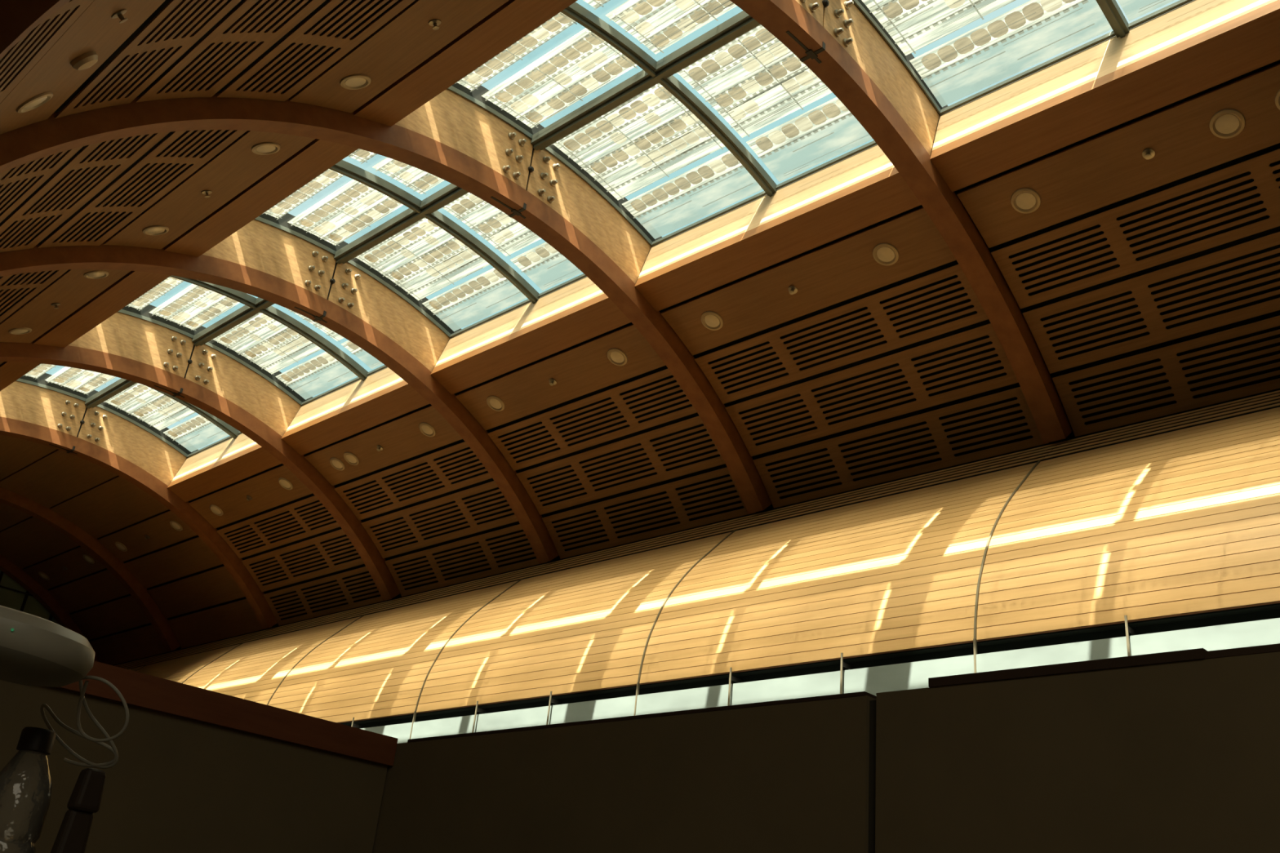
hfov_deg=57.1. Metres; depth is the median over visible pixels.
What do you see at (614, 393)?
acoustic panel
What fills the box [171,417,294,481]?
curb
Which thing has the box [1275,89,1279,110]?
recessed light
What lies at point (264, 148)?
recessed light
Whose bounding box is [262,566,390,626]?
acoustic panel
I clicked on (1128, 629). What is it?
post
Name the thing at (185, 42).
acoustic panel
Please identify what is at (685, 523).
acoustic panel
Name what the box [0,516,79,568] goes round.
ceiling panel
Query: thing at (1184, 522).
panel
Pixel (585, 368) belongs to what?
ceiling panel
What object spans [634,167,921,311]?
beam
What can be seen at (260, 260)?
rib
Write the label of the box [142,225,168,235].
recessed light
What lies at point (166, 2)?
ceiling
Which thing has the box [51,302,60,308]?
sprinkler head
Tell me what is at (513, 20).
beam
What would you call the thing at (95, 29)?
ceiling panel
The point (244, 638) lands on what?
grille
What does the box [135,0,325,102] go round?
acoustic panel
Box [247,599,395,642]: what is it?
grille
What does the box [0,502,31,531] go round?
ceiling panel
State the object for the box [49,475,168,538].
ceiling panel
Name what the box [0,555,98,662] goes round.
rib
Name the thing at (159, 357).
rib
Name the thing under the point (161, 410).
window
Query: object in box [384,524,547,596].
acoustic panel
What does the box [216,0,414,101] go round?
acoustic panel
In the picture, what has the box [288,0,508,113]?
ceiling panel
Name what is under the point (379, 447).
sprinkler head
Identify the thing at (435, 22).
sprinkler head
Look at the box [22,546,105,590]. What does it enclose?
ceiling panel
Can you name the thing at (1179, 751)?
wall
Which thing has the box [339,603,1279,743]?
ledge
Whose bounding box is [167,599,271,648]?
ceiling panel
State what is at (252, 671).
panel
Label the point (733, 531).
strip
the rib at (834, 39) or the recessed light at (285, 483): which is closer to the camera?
the rib at (834, 39)
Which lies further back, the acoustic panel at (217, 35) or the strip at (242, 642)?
the strip at (242, 642)
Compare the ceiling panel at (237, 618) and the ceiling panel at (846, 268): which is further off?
the ceiling panel at (237, 618)
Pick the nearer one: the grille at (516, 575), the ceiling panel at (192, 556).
the grille at (516, 575)
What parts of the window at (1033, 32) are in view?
solar panel, solar panel, solar panel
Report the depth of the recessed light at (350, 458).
14.04 m
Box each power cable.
[40,680,118,768]
[75,675,128,742]
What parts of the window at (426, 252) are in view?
solar panel, solar panel, solar panel, solar panel, solar panel, solar panel, solar panel, solar panel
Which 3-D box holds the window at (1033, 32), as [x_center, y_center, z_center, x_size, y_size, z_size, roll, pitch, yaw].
[2.270,-3.341,7.078,2.781,0.389,3.029,-18,-34,40]
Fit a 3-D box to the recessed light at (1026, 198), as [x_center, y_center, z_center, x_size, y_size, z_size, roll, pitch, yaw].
[2.790,-1.636,8.513,0.209,0.109,0.193,-14,-32,36]
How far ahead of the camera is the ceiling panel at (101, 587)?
19.63 m
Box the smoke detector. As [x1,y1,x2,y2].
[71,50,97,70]
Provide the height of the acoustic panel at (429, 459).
0.280 m
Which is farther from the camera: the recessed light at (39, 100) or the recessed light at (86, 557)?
the recessed light at (86, 557)
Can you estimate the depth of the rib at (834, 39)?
8.36 m
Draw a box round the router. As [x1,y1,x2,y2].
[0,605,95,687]
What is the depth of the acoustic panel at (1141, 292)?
8.53 m
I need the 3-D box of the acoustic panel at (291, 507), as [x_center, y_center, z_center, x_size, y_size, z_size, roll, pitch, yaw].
[-4.819,1.350,15.737,2.741,0.280,0.446,-18,-34,40]
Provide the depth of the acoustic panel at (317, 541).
15.90 m
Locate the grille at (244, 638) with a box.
[151,628,271,664]
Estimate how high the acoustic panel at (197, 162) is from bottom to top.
0.280 m
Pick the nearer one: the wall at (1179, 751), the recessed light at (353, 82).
the wall at (1179, 751)
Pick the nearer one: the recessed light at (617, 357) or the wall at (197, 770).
the wall at (197, 770)
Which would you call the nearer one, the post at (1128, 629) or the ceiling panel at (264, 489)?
the post at (1128, 629)
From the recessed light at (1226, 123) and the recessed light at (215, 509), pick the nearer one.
the recessed light at (1226, 123)
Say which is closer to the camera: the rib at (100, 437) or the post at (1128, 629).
the post at (1128, 629)
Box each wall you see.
[0,661,398,852]
[372,643,1279,852]
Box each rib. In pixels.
[0,0,1072,444]
[0,88,772,514]
[0,219,559,564]
[0,311,399,600]
[0,381,277,629]
[0,487,180,652]
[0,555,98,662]
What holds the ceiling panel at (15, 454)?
attached to the rib at (100, 437)
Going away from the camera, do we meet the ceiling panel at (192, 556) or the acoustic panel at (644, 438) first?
the acoustic panel at (644, 438)
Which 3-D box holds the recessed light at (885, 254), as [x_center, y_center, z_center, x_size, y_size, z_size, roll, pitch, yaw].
[1.937,-1.360,9.272,0.209,0.109,0.193,-14,-32,36]
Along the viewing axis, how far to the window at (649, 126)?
9.40 m
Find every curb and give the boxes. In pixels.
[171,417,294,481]
[284,351,443,432]
[434,276,604,367]
[638,144,894,278]
[932,0,1276,150]
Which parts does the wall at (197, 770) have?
rail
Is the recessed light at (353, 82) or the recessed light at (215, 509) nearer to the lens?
the recessed light at (353, 82)
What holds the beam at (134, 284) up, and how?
attached to the rib at (260, 260)
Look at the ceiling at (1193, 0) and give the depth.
9.63 m
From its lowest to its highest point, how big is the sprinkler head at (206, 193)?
0.063 m
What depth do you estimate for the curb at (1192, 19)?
7.96 m
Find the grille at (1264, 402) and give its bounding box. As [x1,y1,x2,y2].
[1043,390,1279,461]
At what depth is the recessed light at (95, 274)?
10.69 m
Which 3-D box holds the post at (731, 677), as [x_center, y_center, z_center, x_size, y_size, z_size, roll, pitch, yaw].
[0.707,1.965,8.740,0.014,0.320,0.140,-18,-34,40]
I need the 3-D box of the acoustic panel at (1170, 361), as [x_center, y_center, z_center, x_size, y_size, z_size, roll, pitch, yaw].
[4.314,-0.471,8.334,2.741,0.370,0.358,-18,-34,40]
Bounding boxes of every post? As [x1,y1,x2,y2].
[351,717,364,728]
[471,701,488,733]
[546,691,562,724]
[727,667,742,706]
[840,653,853,693]
[1124,615,1137,656]
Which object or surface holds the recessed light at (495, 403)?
attached to the ceiling panel at (585, 368)
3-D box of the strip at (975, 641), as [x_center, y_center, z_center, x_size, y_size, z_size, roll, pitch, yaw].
[2.570,0.948,8.148,0.014,1.982,1.099,-18,-34,40]
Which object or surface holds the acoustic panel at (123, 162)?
attached to the rib at (451, 138)
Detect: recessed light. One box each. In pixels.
[8,327,31,334]
[16,91,53,112]
[38,572,49,580]
[83,270,108,279]
[83,554,94,564]
[115,542,127,551]
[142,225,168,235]
[169,520,182,531]
[209,504,222,515]
[251,142,279,155]
[278,477,293,489]
[329,457,345,471]
[339,74,370,89]
[343,452,359,465]
[418,422,435,436]
[486,395,504,411]
[607,347,627,365]
[701,311,723,330]
[872,243,898,265]
[1010,187,1040,213]
[1208,108,1245,138]
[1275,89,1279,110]
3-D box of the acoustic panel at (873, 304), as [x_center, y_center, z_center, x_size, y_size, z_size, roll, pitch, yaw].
[1.633,-0.736,9.999,2.741,0.280,0.446,-18,-34,40]
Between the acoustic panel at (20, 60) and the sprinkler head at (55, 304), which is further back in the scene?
the sprinkler head at (55, 304)
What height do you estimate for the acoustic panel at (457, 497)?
0.345 m
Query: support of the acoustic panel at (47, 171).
attached to the rib at (451, 138)
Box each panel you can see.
[0,0,93,102]
[0,0,165,134]
[0,132,168,252]
[0,146,83,222]
[0,269,68,322]
[0,269,130,343]
[0,435,57,479]
[0,449,117,508]
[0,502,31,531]
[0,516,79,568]
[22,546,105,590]
[36,129,246,248]
[47,569,129,613]
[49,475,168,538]
[53,0,240,118]
[69,595,150,639]
[97,510,197,562]
[102,130,315,248]
[123,536,222,588]
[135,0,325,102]
[136,644,239,683]
[146,565,244,618]
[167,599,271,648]
[182,616,360,705]
[188,464,312,528]
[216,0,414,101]
[216,495,339,559]
[241,528,364,591]
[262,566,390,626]
[268,580,518,723]
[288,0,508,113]
[304,404,462,485]
[333,441,492,520]
[360,480,518,558]
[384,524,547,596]
[416,532,731,713]
[455,324,666,431]
[487,368,697,471]
[515,415,724,515]
[542,466,754,559]
[640,462,1035,684]
[660,207,956,355]
[694,264,988,404]
[724,323,1018,456]
[752,386,1048,508]
[956,63,1279,248]
[976,407,1279,641]
[991,148,1279,308]
[1022,231,1279,373]
[1052,315,1279,436]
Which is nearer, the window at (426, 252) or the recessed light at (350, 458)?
the window at (426, 252)
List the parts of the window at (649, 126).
solar panel, solar panel, solar panel, solar panel, solar panel, solar panel, solar panel, solar panel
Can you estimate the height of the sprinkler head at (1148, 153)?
0.063 m
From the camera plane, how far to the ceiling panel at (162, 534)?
17.50 m
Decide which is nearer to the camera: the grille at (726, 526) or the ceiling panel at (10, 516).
the grille at (726, 526)
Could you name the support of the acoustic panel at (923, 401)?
attached to the rib at (834, 39)
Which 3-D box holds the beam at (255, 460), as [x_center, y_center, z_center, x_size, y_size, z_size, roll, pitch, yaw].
[-5.374,0.586,15.391,2.781,0.202,0.344,-18,-34,40]
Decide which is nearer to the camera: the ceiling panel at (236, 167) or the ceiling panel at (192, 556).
the ceiling panel at (236, 167)
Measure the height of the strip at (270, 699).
1.982 m
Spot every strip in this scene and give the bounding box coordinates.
[182,642,244,683]
[266,614,364,705]
[408,578,522,739]
[633,529,735,715]
[973,460,1040,673]
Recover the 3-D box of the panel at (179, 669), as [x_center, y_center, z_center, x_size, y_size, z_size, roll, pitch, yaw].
[-7.091,3.950,16.821,2.945,1.676,1.084,-18,-34,40]
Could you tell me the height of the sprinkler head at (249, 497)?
0.063 m
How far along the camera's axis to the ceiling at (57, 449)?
17.32 m
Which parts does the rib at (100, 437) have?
splice plate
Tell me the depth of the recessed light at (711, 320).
10.41 m
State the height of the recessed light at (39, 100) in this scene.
0.174 m
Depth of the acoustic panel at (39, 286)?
10.58 m
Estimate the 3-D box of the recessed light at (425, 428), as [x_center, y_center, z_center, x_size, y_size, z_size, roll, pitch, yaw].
[-2.365,0.031,13.097,0.209,0.109,0.193,-14,-32,36]
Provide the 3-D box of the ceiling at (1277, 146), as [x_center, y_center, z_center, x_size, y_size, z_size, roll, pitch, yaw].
[-1.097,0.745,12.735,24.794,2.214,2.698,-18,-34,40]
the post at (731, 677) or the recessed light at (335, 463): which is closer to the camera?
the post at (731, 677)
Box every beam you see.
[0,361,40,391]
[32,271,171,347]
[163,138,357,257]
[167,444,281,502]
[281,380,430,455]
[353,0,577,126]
[430,293,631,395]
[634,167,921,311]
[929,0,1279,191]
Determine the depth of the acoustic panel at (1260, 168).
8.29 m
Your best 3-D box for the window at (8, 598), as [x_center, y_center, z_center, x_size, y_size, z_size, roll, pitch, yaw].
[-13.156,3.601,17.406,0.100,8.500,11.100,-18,-34,40]
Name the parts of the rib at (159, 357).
splice plate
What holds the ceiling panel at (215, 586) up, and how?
attached to the rib at (100, 437)
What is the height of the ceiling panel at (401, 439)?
0.232 m
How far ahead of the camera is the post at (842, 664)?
8.10 m
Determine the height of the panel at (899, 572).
1.676 m
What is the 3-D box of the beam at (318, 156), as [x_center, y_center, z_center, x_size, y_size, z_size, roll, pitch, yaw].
[-3.114,-1.927,9.678,2.781,0.202,0.344,-18,-34,40]
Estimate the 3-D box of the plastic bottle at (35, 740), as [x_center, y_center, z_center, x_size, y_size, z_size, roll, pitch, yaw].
[-0.712,0.458,1.327,0.067,0.230,0.067,-18,-34,40]
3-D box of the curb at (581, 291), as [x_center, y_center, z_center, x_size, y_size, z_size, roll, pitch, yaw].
[-1.070,-1.084,11.670,2.781,0.436,0.210,-18,-34,40]
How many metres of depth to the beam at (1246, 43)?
7.75 m
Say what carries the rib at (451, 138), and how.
attached to the ceiling
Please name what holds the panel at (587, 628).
on the ledge
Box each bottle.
[0,727,56,852]
[50,768,106,852]
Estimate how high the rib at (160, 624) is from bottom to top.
3.507 m
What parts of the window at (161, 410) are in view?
solar panel, solar panel, solar panel, solar panel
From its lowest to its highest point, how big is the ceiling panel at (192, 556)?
0.290 m
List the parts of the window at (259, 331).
solar panel, solar panel, solar panel, solar panel, solar panel, solar panel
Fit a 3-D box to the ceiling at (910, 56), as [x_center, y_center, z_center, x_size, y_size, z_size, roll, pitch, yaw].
[1.201,-3.057,8.065,0.180,0.446,3.263,-18,-34,40]
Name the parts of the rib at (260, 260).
splice plate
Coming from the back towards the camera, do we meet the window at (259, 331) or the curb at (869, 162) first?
the window at (259, 331)
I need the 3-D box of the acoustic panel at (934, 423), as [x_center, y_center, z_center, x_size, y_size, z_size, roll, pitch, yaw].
[2.164,0.225,10.247,2.741,0.370,0.358,-18,-34,40]
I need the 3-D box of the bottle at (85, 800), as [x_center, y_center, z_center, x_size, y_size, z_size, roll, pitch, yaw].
[-0.658,0.493,1.347,0.056,0.196,0.060,-18,-35,40]
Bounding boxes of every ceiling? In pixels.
[0,0,399,315]
[0,448,117,531]
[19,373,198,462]
[22,59,1279,666]
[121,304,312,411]
[199,0,1193,453]
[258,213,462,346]
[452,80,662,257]
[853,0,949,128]
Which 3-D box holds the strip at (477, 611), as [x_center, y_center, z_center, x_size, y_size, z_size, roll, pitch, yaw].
[-1.732,2.339,11.973,0.014,1.982,1.099,-18,-34,40]
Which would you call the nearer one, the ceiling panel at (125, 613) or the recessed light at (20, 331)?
the recessed light at (20, 331)
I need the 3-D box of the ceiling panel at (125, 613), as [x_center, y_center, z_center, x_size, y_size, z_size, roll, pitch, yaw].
[-8.830,3.201,19.722,2.741,0.354,0.432,-18,-34,40]
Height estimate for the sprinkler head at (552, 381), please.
0.063 m
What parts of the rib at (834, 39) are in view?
splice plate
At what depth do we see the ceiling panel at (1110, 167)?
8.02 m
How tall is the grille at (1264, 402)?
0.337 m
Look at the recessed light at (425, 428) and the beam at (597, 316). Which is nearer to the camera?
the beam at (597, 316)
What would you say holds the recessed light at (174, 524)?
attached to the ceiling panel at (162, 534)
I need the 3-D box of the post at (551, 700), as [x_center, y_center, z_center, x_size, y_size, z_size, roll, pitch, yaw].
[-0.727,2.428,10.015,0.014,0.320,0.140,-18,-34,40]
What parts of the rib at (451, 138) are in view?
splice plate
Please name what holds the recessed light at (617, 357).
attached to the ceiling panel at (585, 368)
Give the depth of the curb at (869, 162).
9.71 m
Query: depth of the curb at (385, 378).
13.71 m
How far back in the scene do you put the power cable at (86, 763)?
1.40 m
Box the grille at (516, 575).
[368,562,551,614]
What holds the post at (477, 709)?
attached to the ledge
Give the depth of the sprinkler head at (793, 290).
9.83 m
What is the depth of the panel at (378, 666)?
12.65 m
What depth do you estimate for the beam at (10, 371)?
13.15 m
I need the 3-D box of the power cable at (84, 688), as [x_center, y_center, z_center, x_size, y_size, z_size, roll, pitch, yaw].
[-0.624,0.331,1.371,0.061,0.069,0.034,9,-26,-6]
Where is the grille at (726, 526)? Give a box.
[526,512,762,578]
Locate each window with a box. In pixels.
[0,570,58,624]
[15,363,242,457]
[118,275,387,405]
[253,148,586,338]
[447,0,876,246]
[852,0,1192,115]
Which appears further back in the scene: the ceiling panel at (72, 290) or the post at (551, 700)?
the ceiling panel at (72, 290)
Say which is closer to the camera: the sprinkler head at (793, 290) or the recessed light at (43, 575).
the sprinkler head at (793, 290)
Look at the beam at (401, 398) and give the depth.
13.43 m
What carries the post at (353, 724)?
attached to the ledge
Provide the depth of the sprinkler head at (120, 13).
5.65 m
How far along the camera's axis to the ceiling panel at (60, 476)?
16.77 m
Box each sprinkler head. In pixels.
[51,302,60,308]
[111,8,128,22]
[201,190,212,197]
[246,495,252,501]
[376,444,382,451]
[428,18,440,30]
[549,378,556,386]
[788,285,797,294]
[1142,148,1155,159]
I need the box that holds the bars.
[0,570,88,640]

